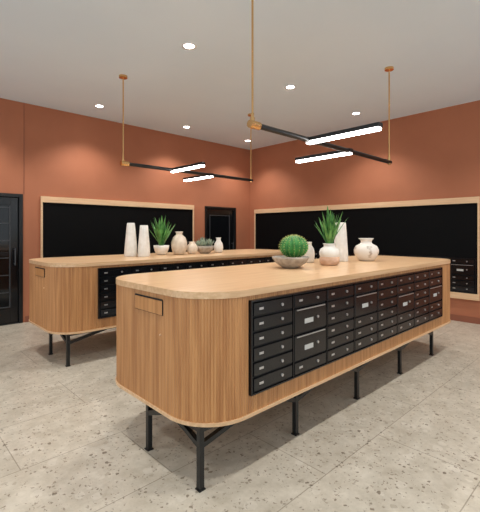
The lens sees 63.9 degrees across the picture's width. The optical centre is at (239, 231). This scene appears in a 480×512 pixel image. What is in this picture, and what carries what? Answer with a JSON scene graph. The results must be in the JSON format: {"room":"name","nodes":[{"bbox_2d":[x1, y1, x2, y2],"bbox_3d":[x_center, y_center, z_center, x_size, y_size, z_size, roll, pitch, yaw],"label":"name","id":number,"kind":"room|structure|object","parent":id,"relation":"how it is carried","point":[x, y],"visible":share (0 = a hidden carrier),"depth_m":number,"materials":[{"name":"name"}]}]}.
{"room":"mail room","nodes":[
{"label":"mail room","id":0,"kind":"room"},
{"bbox_2d":[0,98,249,321],"bbox_3d":[-3.229,-0.335,5.788,9.330,3.330,0.250,0,0,-44],"label":"wall","id":1,"kind":"structure","parent":0,"point":[44,151],"depth_m":6.49,"materials":[{"name":"paint"}]},
{"bbox_2d":[0,197,17,324],"bbox_3d":[-3.580,0.409,5.352,0.872,1.821,0.045,0,0,-44],"label":"leaf","id":2,"kind":"object","parent":1,"relation":"attached to","point":[10,315],"visible":1,"depth_m":5.59,"materials":[{"name":"black"}]},
{"bbox_2d":[0,204,9,309],"bbox_3d":[-3.580,0.357,5.352,0.672,1.505,0.015,0,0,-44],"label":"glass","id":3,"kind":"object","parent":2,"relation":"attached to","point":[4,212],"visible":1,"depth_m":5.53,"materials":[{"name":"black"}]},
{"bbox_2d":[0,205,9,307],"bbox_3d":[-3.568,0.352,5.339,0.672,1.475,0.018,0,0,-44],"label":"beads","id":4,"kind":"object","parent":2,"relation":"attached to","point":[9,205],"visible":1,"depth_m":5.56,"materials":[{"name":"grey"}]},
{"bbox_2d":[0,193,22,325],"bbox_3d":[-3.580,0.388,5.352,0.980,1.885,0.135,0,0,-44],"label":"frame","id":5,"kind":"object","parent":1,"relation":"attached to","point":[19,196],"visible":0.84,"depth_m":5.63,"materials":[{"name":"black metal"}]},
{"bbox_2d":[40,196,193,257],"bbox_3d":[-1.970,0.225,6.794,2.860,1.530,0.035,0,0,-44],"label":"panel","id":6,"kind":"object","parent":1,"relation":"attached to","point":[68,226],"visible":0.52,"depth_m":6.43,"materials":[{"name":"brown wood"}]},
{"bbox_2d":[64,251,186,256],"bbox_3d":[-1.862,0.635,6.888,2.485,0.510,0.024,0,0,-44],"label":"doors","id":7,"kind":"structure","parent":6,"relation":"attached to","point":[186,251],"depth_m":6.35,"materials":[{"name":"black metal"}]},
{"bbox_2d":[207,209,232,249],"bbox_3d":[-0.450,0.417,8.344,0.772,1.806,0.045,0,0,-44],"label":"leaf","id":8,"kind":"object","parent":1,"relation":"attached to","point":[209,211],"visible":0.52,"depth_m":8.42,"materials":[{"name":"black"}]},
{"bbox_2d":[210,214,228,250],"bbox_3d":[-0.450,0.365,8.344,0.572,1.490,0.015,0,0,-44],"label":"glass","id":9,"kind":"object","parent":8,"relation":"attached to","point":[219,225],"visible":0.43,"depth_m":8.36,"materials":[{"name":"black"}]},
{"bbox_2d":[211,215,229,249],"bbox_3d":[-0.437,0.360,8.331,0.572,1.460,0.018,0,0,-44],"label":"beads","id":10,"kind":"object","parent":8,"relation":"attached to","point":[211,215],"visible":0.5,"depth_m":8.52,"materials":[{"name":"grey"}]},
{"bbox_2d":[205,206,235,249],"bbox_3d":[-0.450,0.395,8.344,0.880,1.870,0.135,0,0,-44],"label":"frame","id":11,"kind":"object","parent":1,"relation":"attached to","point":[206,207],"visible":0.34,"depth_m":8.44,"materials":[{"name":"black metal"}]},
{"bbox_2d":[0,320,479,511],"bbox_3d":[-0.071,1.380,2.484,9.330,0.100,9.690,0,0,-44],"label":"floor","id":12,"kind":"structure","parent":0,"point":[72,439],"depth_m":2.43,"materials":[{"name":"stone"}]},
{"bbox_2d":[29,249,282,366],"bbox_3d":[-0.743,0.820,5.390,3.851,1.020,1.184,0,0,-44],"label":"kitchen island","id":13,"kind":"object","parent":12,"relation":"on","point":[75,295],"visible":0.42,"depth_m":3.98,"materials":[{"name":"brown wood"}]},
{"bbox_2d":[29,249,281,266],"bbox_3d":[-0.743,0.328,5.390,3.845,0.036,1.140,0,0,-44],"label":"island countertop","id":14,"kind":"structure","parent":13,"relation":"on","point":[98,260],"depth_m":4.57,"materials":[{"name":"brown wood"}]},
{"bbox_2d":[124,223,137,256],"bbox_3d":[-1.382,0.098,4.876,0.165,0.425,0.165,0,0,-44],"label":"vase","id":15,"kind":"object","parent":14,"relation":"on","point":[130,250],"visible":1,"depth_m":4.82,"materials":[{"name":"ceramic"}]},
{"bbox_2d":[138,225,149,256],"bbox_3d":[-1.206,0.113,4.837,0.152,0.395,0.152,0,0,-44],"label":"vase","id":16,"kind":"object","parent":14,"relation":"on","point":[143,244],"visible":1,"depth_m":4.79,"materials":[{"name":"ceramic"}]},
{"bbox_2d":[153,245,168,254],"bbox_3d":[-1.063,0.245,5.208,0.210,0.130,0.210,0,0,-44],"label":"pot","id":17,"kind":"object","parent":14,"relation":"on","point":[159,249],"depth_m":5.14,"materials":[{"name":"white ceramic"}]},
{"bbox_2d":[148,216,174,254],"bbox_3d":[-1.085,0.041,5.179,0.342,0.537,0.380,0,0,6],"label":"agave","id":18,"kind":"object","parent":14,"relation":"on","point":[162,232],"visible":0.99,"depth_m":5.15,"materials":[{"name":"green plant"}]},
{"bbox_2d":[171,231,186,254],"bbox_3d":[-0.835,0.151,5.288,0.216,0.317,0.216,0,0,-44],"label":"bottle vase","id":19,"kind":"object","parent":14,"relation":"on","point":[179,242],"visible":1,"depth_m":5.21,"materials":[{"name":"ceramic"}]},
{"bbox_2d":[186,242,197,253],"bbox_3d":[-0.670,0.223,5.391,0.160,0.175,0.160,0,0,-44],"label":"round vase","id":20,"kind":"object","parent":14,"relation":"on","point":[192,248],"visible":0.89,"depth_m":5.33,"materials":[{"name":"beige ceramic"}]},
{"bbox_2d":[195,237,213,253],"bbox_3d":[-0.516,0.189,5.565,0.293,0.242,0.271,0,0,-44],"label":"succulents","id":21,"kind":"object","parent":14,"relation":"on","point":[204,247],"visible":0.98,"depth_m":5.50,"materials":[{"name":"green plant"}]},
{"bbox_2d":[197,246,213,253],"bbox_3d":[-0.510,0.254,5.571,0.270,0.112,0.270,0,0,-44],"label":"bowl","id":22,"kind":"object","parent":14,"relation":"on","point":[201,249],"depth_m":5.47,"materials":[{"name":"ceramic"}]},
{"bbox_2d":[214,238,222,252],"bbox_3d":[-0.322,0.197,5.779,0.140,0.226,0.140,0,0,-44],"label":"bottle vase","id":23,"kind":"object","parent":14,"relation":"on","point":[218,246],"visible":1,"depth_m":5.73,"materials":[{"name":"ceramic"}]},
{"bbox_2d":[115,255,450,492],"bbox_3d":[0.768,0.820,3.555,3.721,1.020,1.184,0,0,-44],"label":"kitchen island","id":24,"kind":"object","parent":12,"relation":"on","point":[204,349],"visible":0.98,"depth_m":2.32,"materials":[{"name":"brown wood"}]},
{"bbox_2d":[116,255,449,298],"bbox_3d":[0.768,0.328,3.556,3.715,0.036,1.140,0,0,-44],"label":"island countertop","id":25,"kind":"structure","parent":24,"relation":"on","point":[224,282],"depth_m":2.68,"materials":[{"name":"brown wood"}]},
{"bbox_2d":[272,234,308,268],"bbox_3d":[0.436,0.164,3.321,0.320,0.291,0.320,0,0,-44],"label":"barrel cactus","id":26,"kind":"object","parent":25,"relation":"on","point":[293,248],"visible":1,"depth_m":3.23,"materials":[{"name":"plant"}]},
{"bbox_2d":[272,255,308,268],"bbox_3d":[0.436,0.260,3.321,0.320,0.100,0.320,0,0,-44],"label":"stone bowl","id":27,"kind":"object","parent":25,"relation":"on","point":[285,261],"depth_m":3.22,"materials":[{"name":"grey stone"}]},
{"bbox_2d":[303,242,314,262],"bbox_3d":[0.697,0.205,3.903,0.120,0.210,0.120,0,0,-44],"label":"vase","id":28,"kind":"object","parent":25,"relation":"on","point":[310,253],"visible":0.67,"depth_m":3.85,"materials":[{"name":"ceramic"}]},
{"bbox_2d":[319,243,339,265],"bbox_3d":[0.839,0.208,3.609,0.190,0.203,0.190,0,0,-44],"label":"pot","id":29,"kind":"object","parent":25,"relation":"on","point":[329,254],"depth_m":3.54,"materials":[{"name":"ceramic"}]},
{"bbox_2d":[315,206,346,265],"bbox_3d":[0.865,0.032,3.631,0.301,0.555,0.326,0,0,-13],"label":"agave","id":30,"kind":"object","parent":25,"relation":"on","point":[329,254],"visible":1,"depth_m":3.55,"materials":[{"name":"plant"}]},
{"bbox_2d":[334,222,347,261],"bbox_3d":[1.061,0.105,4.057,0.154,0.410,0.154,0,0,-44],"label":"vase","id":31,"kind":"object","parent":25,"relation":"on","point":[340,239],"visible":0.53,"depth_m":4.00,"materials":[{"name":"ceramic"}]},
{"bbox_2d":[354,238,378,260],"bbox_3d":[1.360,0.189,4.149,0.260,0.243,0.260,0,0,-44],"label":"vase","id":32,"kind":"object","parent":25,"relation":"on","point":[364,251],"visible":0.98,"depth_m":4.07,"materials":[{"name":"ceramic"}]},
{"bbox_2d":[0,0,479,149],"bbox_3d":[0.067,-1.950,2.340,9.330,0.100,9.290,0,0,-44],"label":"ceiling","id":33,"kind":"structure","parent":0,"point":[70,56],"depth_m":4.26,"materials":[{"name":"paint"}]},
{"bbox_2d":[94,104,104,107],"bbox_3d":[-2.118,-1.897,5.805,0.150,0.006,0.150,0,0,-44],"label":"recessed light","id":34,"kind":"object","parent":33,"relation":"in","point":[96,105],"visible":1,"depth_m":5.81,"materials":[{"name":"white plastic"}]},
{"bbox_2d":[119,74,252,181],"bbox_3d":[-0.642,-1.351,5.458,0.987,1.099,2.142,0,0,24],"label":"pendant light","id":35,"kind":"object","parent":33,"relation":"hanging from","point":[182,169],"visible":0.96,"depth_m":5.07,"materials":[{"name":"black metal"}]},
{"bbox_2d":[171,165,204,172],"bbox_3d":[-0.683,-0.812,4.956,0.056,0.022,0.666,0,0,-44],"label":"diffuser","id":36,"kind":"object","parent":35,"relation":"attached to","point":[186,167],"depth_m":4.94,"materials":[{"name":"white plastic"}]},
{"bbox_2d":[184,176,212,181],"bbox_3d":[-0.642,-0.812,5.867,0.056,0.022,0.666,0,0,-44],"label":"diffuser","id":37,"kind":"object","parent":35,"relation":"attached to","point":[191,178],"depth_m":5.87,"materials":[{"name":"white plastic"}]},
{"bbox_2d":[182,42,196,49],"bbox_3d":[-0.519,-1.897,3.930,0.150,0.006,0.150,0,0,-44],"label":"recessed light","id":38,"kind":"object","parent":33,"relation":"in","point":[188,45],"visible":1,"depth_m":3.93,"materials":[{"name":"white plastic"}]},
{"bbox_2d":[285,85,295,88],"bbox_3d":[0.659,-1.897,5.042,0.150,0.006,0.150,0,0,-44],"label":"recessed light","id":39,"kind":"object","parent":33,"relation":"in","point":[286,86],"visible":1,"depth_m":5.05,"materials":[{"name":"white plastic"}]},
{"bbox_2d":[247,0,393,164],"bbox_3d":[0.884,-1.338,3.691,0.999,1.124,2.198,0,0,24],"label":"pendant light","id":40,"kind":"object","parent":33,"relation":"hanging from","point":[321,139],"visible":1,"depth_m":3.22,"materials":[{"name":"black metal"}]},
{"bbox_2d":[296,152,351,162],"bbox_3d":[0.874,-0.787,4.079,0.056,0.022,0.666,0,0,-44],"label":"diffuser","id":41,"kind":"object","parent":40,"relation":"attached to","point":[329,154],"depth_m":4.06,"materials":[{"name":"white plastic"}]},
{"bbox_2d":[306,127,380,144],"bbox_3d":[0.832,-0.787,3.167,0.056,0.022,0.666,0,0,-44],"label":"diffuser","id":42,"kind":"object","parent":40,"relation":"attached to","point":[360,130],"depth_m":3.13,"materials":[{"name":"white plastic"}]},
{"bbox_2d":[250,100,479,317],"bbox_3d":[3.442,-0.285,5.669,0.150,3.430,9.440,0,0,-44],"label":"wall","id":43,"kind":"structure","parent":0,"point":[435,154],"depth_m":6.53,"materials":[{"name":"paint"}]},
{"bbox_2d":[254,196,479,300],"bbox_3d":[1.890,0.240,7.159,0.035,1.500,4.500,0,0,-44],"label":"panel","id":44,"kind":"object","parent":43,"relation":"attached to","point":[446,227],"visible":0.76,"depth_m":6.39,"materials":[{"name":"brown wood"}]},
{"bbox_2d":[271,249,475,293],"bbox_3d":[1.937,0.635,7.100,0.024,0.510,4.260,0,0,-44],"label":"doors","id":45,"kind":"structure","parent":44,"relation":"attached to","point":[462,270],"depth_m":5.70,"materials":[{"name":"black"}]},
{"bbox_2d":[450,314,479,323],"bbox_3d":[3.439,1.285,5.554,0.012,0.090,9.278,0,0,-44],"label":"baseboard","id":46,"kind":"structure","parent":43,"relation":"attached to","point":[474,320],"depth_m":5.67,"materials":[{"name":"brown paint"}]}
]}

